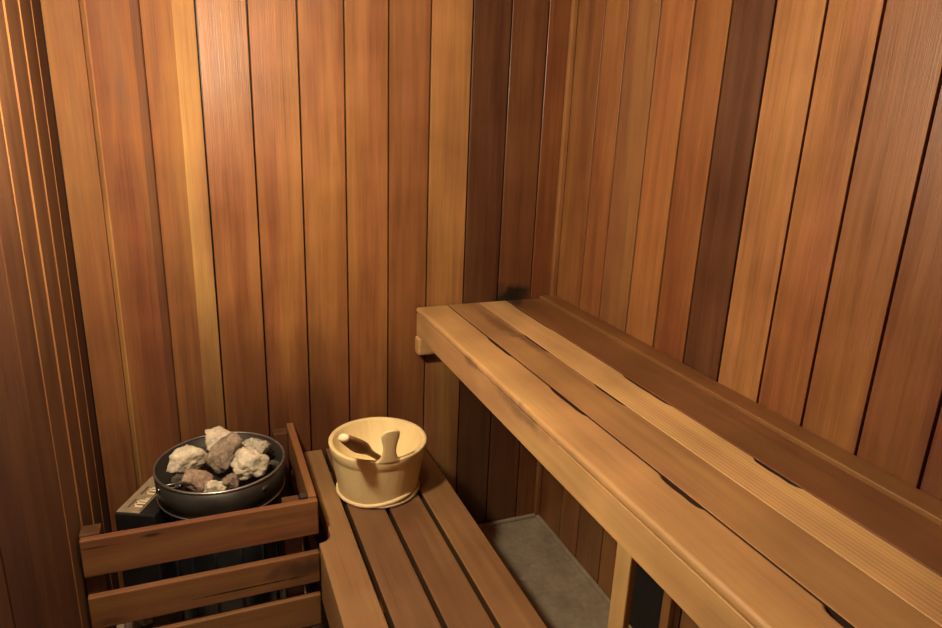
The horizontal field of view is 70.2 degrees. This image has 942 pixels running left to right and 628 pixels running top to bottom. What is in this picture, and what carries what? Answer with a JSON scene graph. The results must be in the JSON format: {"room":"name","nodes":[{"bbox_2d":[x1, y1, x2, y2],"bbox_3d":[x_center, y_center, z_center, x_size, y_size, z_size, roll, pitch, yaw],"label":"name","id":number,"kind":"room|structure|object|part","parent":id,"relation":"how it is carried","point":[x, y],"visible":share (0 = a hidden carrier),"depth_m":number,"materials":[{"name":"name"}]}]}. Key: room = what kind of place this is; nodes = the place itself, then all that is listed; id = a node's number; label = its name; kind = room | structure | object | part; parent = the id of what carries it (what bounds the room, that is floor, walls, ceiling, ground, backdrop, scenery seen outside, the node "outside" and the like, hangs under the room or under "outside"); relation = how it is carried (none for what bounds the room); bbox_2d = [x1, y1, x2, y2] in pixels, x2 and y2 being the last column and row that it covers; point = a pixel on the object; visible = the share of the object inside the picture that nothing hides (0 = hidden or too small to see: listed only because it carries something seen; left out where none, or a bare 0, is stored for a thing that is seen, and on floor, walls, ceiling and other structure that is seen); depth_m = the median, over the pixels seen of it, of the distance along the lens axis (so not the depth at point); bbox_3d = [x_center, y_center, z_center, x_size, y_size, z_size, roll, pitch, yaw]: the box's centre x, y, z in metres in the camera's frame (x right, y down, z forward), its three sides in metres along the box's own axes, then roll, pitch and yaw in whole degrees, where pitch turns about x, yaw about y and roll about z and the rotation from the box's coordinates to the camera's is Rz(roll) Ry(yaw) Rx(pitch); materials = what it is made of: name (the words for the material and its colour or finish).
{"room":"spa","nodes":[
{"label":"spa","id":0,"kind":"room"},
{"bbox_2d":[0,0,117,627],"bbox_3d":[-0.628,0.205,0.706,0.050,2.150,2.500,-5,18,-21],"label":"wall","id":1,"kind":"structure","parent":0,"point":[52,486],"depth_m":1.34,"materials":[{"name":"brown wood"}]},
{"bbox_2d":[39,0,571,588],"bbox_3d":[-0.385,-0.196,2.065,1.575,2.150,0.050,-5,18,-21],"label":"wall","id":2,"kind":"structure","parent":0,"point":[265,198],"depth_m":1.97,"materials":[{"name":"brown wood"}]},
{"bbox_2d":[533,0,578,514],"bbox_3d":[0.294,-0.246,2.294,0.019,2.134,0.019,-5,18,-21],"label":"trim","id":3,"kind":"structure","parent":2,"relation":"attached to","point":[575,3],"depth_m":2.21,"materials":[{"name":"brown wood"}]},
{"bbox_2d":[117,513,631,627],"bbox_3d":[0.037,1.207,1.278,1.555,0.074,2.550,-5,18,-21],"label":"floor","id":4,"kind":"structure","parent":0,"point":[557,586],"depth_m":2.26,"materials":[{"name":"grey concrete"}]},
{"bbox_2d":[115,431,284,627],"bbox_3d":[-0.745,0.670,1.902,0.444,0.559,0.341,-5,18,-21],"label":"heater","id":5,"kind":"object","parent":4,"relation":"on","point":[157,501],"visible":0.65,"depth_m":1.79,"materials":[{"name":"metal"}]},
{"bbox_2d":[171,473,183,486],"bbox_3d":[-0.777,0.442,1.787,0.032,0.035,0.045,16,22,39],"label":"stone","id":6,"kind":"object","parent":5,"relation":"in","point":[178,477],"visible":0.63,"depth_m":1.78,"materials":[{"name":"grey stone"}]},
{"bbox_2d":[166,444,207,473],"bbox_3d":[-0.769,0.393,1.819,0.107,0.075,0.078,-5,18,-21],"label":"stone","id":7,"kind":"object","parent":5,"relation":"on","point":[187,457],"visible":0.94,"depth_m":1.79,"materials":[{"name":"beige stone"}]},
{"bbox_2d":[180,468,213,491],"bbox_3d":[-0.714,0.434,1.752,0.077,0.070,0.064,7,17,14],"label":"stone","id":8,"kind":"object","parent":5,"relation":"in","point":[195,480],"visible":0.88,"depth_m":1.73,"materials":[{"name":"brown stone"}]},
{"bbox_2d":[204,480,227,491],"bbox_3d":[-0.660,0.451,1.731,0.060,0.055,0.037,-5,18,-21],"label":"stone","id":9,"kind":"object","parent":5,"relation":"in","point":[212,485],"visible":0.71,"depth_m":1.72,"materials":[{"name":"beige stone"}]},
{"bbox_2d":[205,426,229,451],"bbox_3d":[-0.710,0.362,1.919,0.094,0.069,0.071,-5,18,-21],"label":"stone","id":10,"kind":"object","parent":5,"relation":"in","point":[213,435],"visible":0.64,"depth_m":1.90,"materials":[{"name":"beige stone"}]},
{"bbox_2d":[154,434,284,518],"bbox_3d":[-0.689,0.445,1.854,0.338,0.083,0.338,-5,18,-21],"label":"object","id":11,"kind":"object","parent":5,"relation":"on","point":[179,502],"depth_m":1.75,"materials":[{"name":"metal"}]},
{"bbox_2d":[206,432,242,473],"bbox_3d":[-0.681,0.383,1.843,0.080,0.100,0.085,10,18,23],"label":"stone","id":12,"kind":"object","parent":5,"relation":"on","point":[221,454],"visible":0.91,"depth_m":1.82,"materials":[{"name":"brown stone"}]},
{"bbox_3d":[-0.698,0.673,1.923,0.286,0.394,0.286,-5,18,-21],"label":"casing","id":13,"kind":"part","parent":5,"relation":"part of","materials":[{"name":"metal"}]},
{"bbox_2d":[222,473,239,489],"bbox_3d":[-0.630,0.445,1.757,0.048,0.053,0.049,-5,18,-21],"label":"stone","id":14,"kind":"object","parent":5,"relation":"in","point":[231,480],"visible":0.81,"depth_m":1.75,"materials":[{"name":"brown stone"}]},
{"bbox_2d":[230,446,268,480],"bbox_3d":[-0.595,0.401,1.808,0.082,0.092,0.100,16,21,38],"label":"stone","id":15,"kind":"object","parent":5,"relation":"on","point":[248,462],"visible":0.96,"depth_m":1.79,"materials":[{"name":"beige stone"}]},
{"bbox_2d":[241,438,271,453],"bbox_3d":[-0.612,0.381,1.903,0.094,0.074,0.078,-5,18,-21],"label":"stone","id":16,"kind":"object","parent":5,"relation":"on","point":[263,446],"visible":0.41,"depth_m":1.89,"materials":[{"name":"beige stone"}]},
{"bbox_2d":[266,449,273,458],"bbox_3d":[-0.593,0.401,1.947,0.039,0.034,0.042,-5,18,-21],"label":"stone","id":17,"kind":"object","parent":5,"relation":"in","point":[269,453],"visible":0.46,"depth_m":1.93,"materials":[{"name":"black stone"}]},
{"bbox_2d":[268,460,279,469],"bbox_3d":[-0.555,0.424,1.875,0.043,0.036,0.038,-5,18,-21],"label":"stone","id":18,"kind":"object","parent":5,"relation":"in","point":[273,464],"visible":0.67,"depth_m":1.86,"materials":[{"name":"grey stone"}]},
{"bbox_2d":[79,423,321,627],"bbox_3d":[-0.739,0.684,1.901,0.540,0.534,0.466,-5,18,-21],"label":"guard","id":19,"kind":"object","parent":4,"relation":"on","point":[293,522],"visible":0.98,"depth_m":1.68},
{"bbox_3d":[-0.898,0.757,1.640,0.043,0.533,0.042,-5,18,-21],"label":"post","id":20,"kind":"part","parent":19,"relation":"part of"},
{"bbox_3d":[-0.647,0.543,1.642,0.537,0.099,0.019,-5,18,-21],"label":"rail","id":21,"kind":"part","parent":19,"relation":"part of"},
{"bbox_3d":[-0.652,0.688,1.686,0.537,0.090,0.019,-5,18,-21],"label":"rail","id":22,"kind":"part","parent":19,"relation":"part of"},
{"bbox_3d":[-0.658,0.815,1.725,0.537,0.095,0.019,-5,18,-21],"label":"rail","id":23,"kind":"part","parent":19,"relation":"part of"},
{"bbox_3d":[-0.608,0.607,2.172,0.044,0.506,0.042,-5,18,-21],"label":"post","id":24,"kind":"part","parent":19,"relation":"part of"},
{"bbox_3d":[-0.476,0.730,1.809,0.044,0.520,0.042,-5,18,-21],"label":"post","id":25,"kind":"part","parent":19,"relation":"part of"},
{"bbox_3d":[-0.494,0.456,1.943,0.021,0.103,0.446,-5,18,-21],"label":"rail","id":26,"kind":"part","parent":19,"relation":"part of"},
{"bbox_3d":[-0.500,0.603,1.987,0.021,0.090,0.446,-5,18,-21],"label":"rail","id":27,"kind":"part","parent":19,"relation":"part of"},
{"bbox_3d":[-0.505,0.730,2.026,0.021,0.095,0.446,-5,18,-21],"label":"rail","id":28,"kind":"part","parent":19,"relation":"part of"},
{"bbox_2d":[303,448,546,627],"bbox_3d":[-0.064,0.882,1.524,0.418,0.425,1.744,-5,18,-21],"label":"bench","id":29,"kind":"object","parent":4,"relation":"on","point":[458,580],"visible":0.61,"depth_m":1.66,"materials":[{"name":"brown wood"}]},
{"bbox_2d":[328,417,426,508],"bbox_3d":[-0.267,0.389,1.939,0.281,0.258,0.299,-5,18,-21],"label":"bucket","id":30,"kind":"object","parent":29,"relation":"on","point":[363,481],"visible":1,"depth_m":1.88,"materials":[{"name":"beige wood"}]},
{"bbox_2d":[338,433,380,459],"bbox_3d":[-0.285,0.379,1.832,0.072,0.236,0.276,10,18,23],"label":"ladle","id":31,"kind":"object","parent":30,"relation":"in","point":[354,444],"visible":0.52,"depth_m":1.73,"materials":[{"name":"brown wood"}]},
{"bbox_3d":[-0.319,0.311,1.683,0.031,0.022,0.021,7,17,15],"label":"knob","id":32,"kind":"part","parent":31,"relation":"part of","materials":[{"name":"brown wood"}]},
{"bbox_3d":[-0.219,0.355,1.798,0.081,0.108,0.032,-4,18,-19],"label":"handle","id":33,"kind":"part","parent":30,"relation":"part of","materials":[{"name":"brown wood"}]},
{"bbox_2d":[415,295,941,627],"bbox_3d":[0.455,0.694,1.401,0.510,0.895,2.248,-5,18,-21],"label":"bench","id":34,"kind":"object","parent":4,"relation":"on","point":[745,516],"visible":1,"depth_m":1.22,"materials":[{"name":"brown wood"}]},
{"bbox_3d":[0.269,0.768,1.314,0.015,0.790,0.046,-5,18,-21],"label":"leg","id":35,"kind":"part","parent":34,"relation":"part of","materials":[{"name":"brown wood"}]},
{"bbox_2d":[539,0,941,627],"bbox_3d":[0.768,0.094,1.258,0.050,2.150,2.500,-5,18,-21],"label":"wall","id":36,"kind":"structure","parent":0,"point":[753,188],"depth_m":1.44,"materials":[{"name":"brown wood"}]},
{"bbox_2d":[629,563,663,627],"bbox_3d":[0.515,0.622,1.917,0.014,0.700,0.193,-5,18,-21],"label":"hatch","id":37,"kind":"object","parent":36,"relation":"attached to","point":[647,599],"visible":0.02,"depth_m":1.96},
{"bbox_2d":[659,591,675,627],"bbox_3d":[0.555,0.645,1.812,0.020,0.720,0.032,-5,18,-21],"label":"batten","id":38,"kind":"object","parent":36,"relation":"attached to","point":[668,604],"visible":0.02,"depth_m":1.86,"materials":[{"name":"brown wood"}]}
]}

